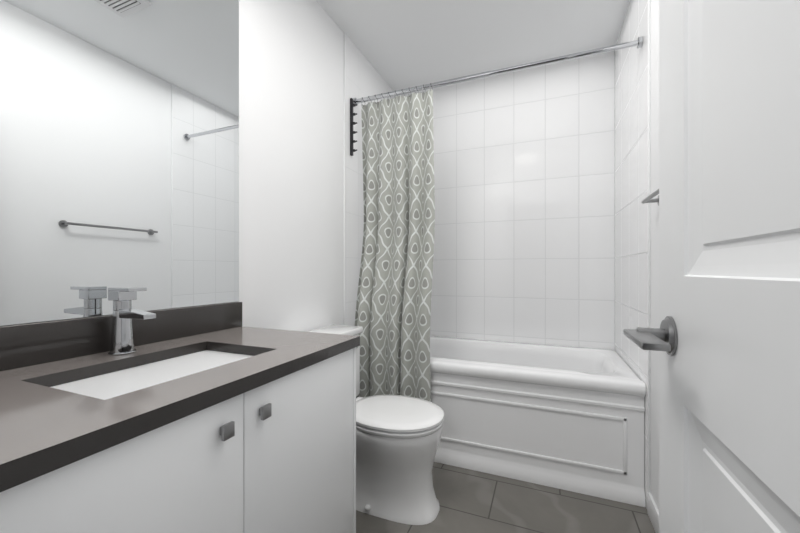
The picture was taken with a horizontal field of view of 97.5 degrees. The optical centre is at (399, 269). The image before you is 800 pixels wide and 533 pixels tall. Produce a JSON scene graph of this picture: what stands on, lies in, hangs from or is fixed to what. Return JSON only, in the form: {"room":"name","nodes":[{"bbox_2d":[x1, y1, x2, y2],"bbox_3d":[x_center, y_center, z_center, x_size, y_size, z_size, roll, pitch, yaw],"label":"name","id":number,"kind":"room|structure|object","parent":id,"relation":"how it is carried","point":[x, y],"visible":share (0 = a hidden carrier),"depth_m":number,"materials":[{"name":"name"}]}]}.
{"room":"bathroom","nodes":[
{"label":"bathroom","id":0,"kind":"room"},
{"bbox_2d":[0,0,343,331],"bbox_3d":[-0.746,-0.190,1.392,0.120,2.580,3.685,0,0,22],"label":"wall","id":1,"kind":"structure","parent":0,"point":[291,164],"depth_m":1.73,"materials":[{"name":"white paint"}]},
{"bbox_2d":[0,0,238,325],"bbox_3d":[-0.852,-0.566,0.967,0.005,1.388,1.010,0,0,22],"label":"mirror","id":2,"kind":"object","parent":1,"relation":"attached to","point":[119,143],"visible":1,"depth_m":1.02,"materials":[{"name":"clear glass"}]},
{"bbox_2d":[345,34,395,325],"bbox_3d":[-0.189,-0.190,2.579,0.006,2.580,0.825,0,0,22],"label":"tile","id":3,"kind":"structure","parent":1,"relation":"attached to","point":[363,78],"depth_m":2.30,"materials":[{"name":"white paint"}]},
{"bbox_2d":[350,98,356,155],"bbox_3d":[-0.297,-0.917,2.249,0.044,0.365,0.023,0,0,17],"label":"rack","id":4,"kind":"object","parent":3,"relation":"attached to","point":[352,123],"visible":1,"depth_m":2.24,"materials":[{"name":"black metal"}]},
{"bbox_2d":[353,36,642,104],"bbox_3d":[0.433,-1.100,1.996,1.586,0.048,0.048,0,0,22],"label":"shower curtain rod","id":5,"kind":"object","parent":3,"relation":"attached to","point":[638,43],"visible":0.85,"depth_m":1.92,"materials":[{"name":"silver metal"}]},
{"bbox_2d":[361,83,432,105],"bbox_3d":[-0.026,-1.088,2.185,0.463,0.056,0.056,0,0,22],"label":"curtain hooks","id":6,"kind":"object","parent":5,"relation":"hanging from","point":[394,94],"visible":0.58,"depth_m":2.18,"materials":[{"name":"silver metal"}]},
{"bbox_2d":[355,90,434,401],"bbox_3d":[-0.040,-0.131,2.123,0.504,1.882,0.200,0,0,22],"label":"shower curtain","id":7,"kind":"object","parent":6,"relation":"hanging from","point":[393,309],"visible":0.94,"depth_m":2.12,"materials":[{"name":"fabric"}]},
{"bbox_2d":[344,0,649,491],"bbox_3d":[0.389,-0.190,1.889,1.600,2.580,0.010,0,0,22],"label":"tile trim","id":8,"kind":"structure","parent":1,"relation":"attached to","point":[648,227],"depth_m":1.58,"materials":[{"name":"white"}]},
{"bbox_2d":[316,0,629,90],"bbox_3d":[0.049,-1.510,1.064,1.840,0.060,3.685,0,0,22],"label":"ceiling","id":9,"kind":"structure","parent":0,"point":[401,44],"depth_m":2.18,"materials":[{"name":"white paint"}]},
{"bbox_2d":[356,462,654,532],"bbox_3d":[0.049,1.130,1.064,1.840,0.060,3.685,0,0,22],"label":"floor","id":10,"kind":"structure","parent":0,"point":[472,501],"depth_m":1.60,"materials":[{"name":"tile"}]},
{"bbox_2d":[0,302,359,532],"bbox_3d":[-0.590,0.615,0.860,0.571,0.970,1.016,0,0,22],"label":"bathroom vanity","id":11,"kind":"object","parent":10,"relation":"on","point":[216,418],"visible":1,"depth_m":0.77,"materials":[{"name":"white wood"}]},
{"bbox_2d":[108,287,155,354],"bbox_3d":[-0.731,0.139,0.959,0.149,0.181,0.062,0,0,22],"label":"faucet","id":12,"kind":"object","parent":11,"relation":"on","point":[125,313],"visible":1,"depth_m":0.95,"materials":[{"name":"silver metal"}]},
{"bbox_2d":[306,325,443,524],"bbox_3d":[-0.145,0.709,1.714,0.726,0.782,0.450,0,0,22],"label":"toilet","id":13,"kind":"object","parent":10,"relation":"on","point":[398,437],"visible":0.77,"depth_m":1.55,"materials":[{"name":"white ceramic"}]},
{"bbox_2d":[430,336,645,506],"bbox_3d":[0.553,0.815,2.286,1.584,0.570,0.785,0,0,22],"label":"bathtub","id":14,"kind":"object","parent":10,"relation":"on","point":[569,418],"visible":0.75,"depth_m":1.84,"materials":[{"name":"white ceramic"}]},
{"bbox_2d":[650,0,658,509],"bbox_3d":[0.844,-0.190,0.736,0.120,2.580,3.685,0,0,22],"label":"wall","id":15,"kind":"structure","parent":0,"point":[654,244],"depth_m":1.52,"materials":[{"name":"white paint"}]},
{"bbox_2d":[615,0,647,508],"bbox_3d":[1.285,-0.190,1.972,0.006,2.580,0.825,0,0,22],"label":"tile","id":16,"kind":"structure","parent":15,"relation":"attached to","point":[631,187],"depth_m":1.88,"materials":[{"name":"white tile"}]},
{"bbox_2d":[641,189,658,205],"bbox_3d":[0.936,-0.285,1.204,0.065,0.044,0.564,0,0,22],"label":"towel rail","id":17,"kind":"object","parent":15,"relation":"attached to","point":[648,199],"visible":0.19,"depth_m":1.41,"materials":[{"name":"silver metal"}]},
{"bbox_2d":[647,492,658,532],"bbox_3d":[0.787,1.050,0.771,0.012,0.100,1.755,0,0,22],"label":"baseboard","id":18,"kind":"structure","parent":15,"relation":"attached to","point":[652,511],"depth_m":1.47,"materials":[{"name":"white wood"}]},
{"bbox_3d":[0.728,-0.190,2.712,1.600,2.580,0.120,0,0,22],"label":"wall","id":19,"kind":"structure","parent":0,"visible":0},
{"bbox_2d":[396,51,614,350],"bbox_3d":[0.704,-0.190,2.654,1.588,2.580,0.006,0,0,22],"label":"tile","id":20,"kind":"structure","parent":19,"relation":"attached to","point":[524,187],"depth_m":2.56,"materials":[{"name":"white tile"}]},
{"bbox_3d":[-0.333,-0.190,0.137,1.600,2.580,0.120,0,0,22],"label":"wall","id":21,"kind":"structure","parent":0,"visible":0},
{"bbox_2d":[623,0,799,532],"bbox_3d":[0.367,0.071,0.323,0.163,2.033,0.763,0,0,22],"label":"door","id":22,"kind":"structure","parent":21,"relation":"in","point":[723,339],"depth_m":0.43,"materials":[{"name":"white wood"}]}
]}

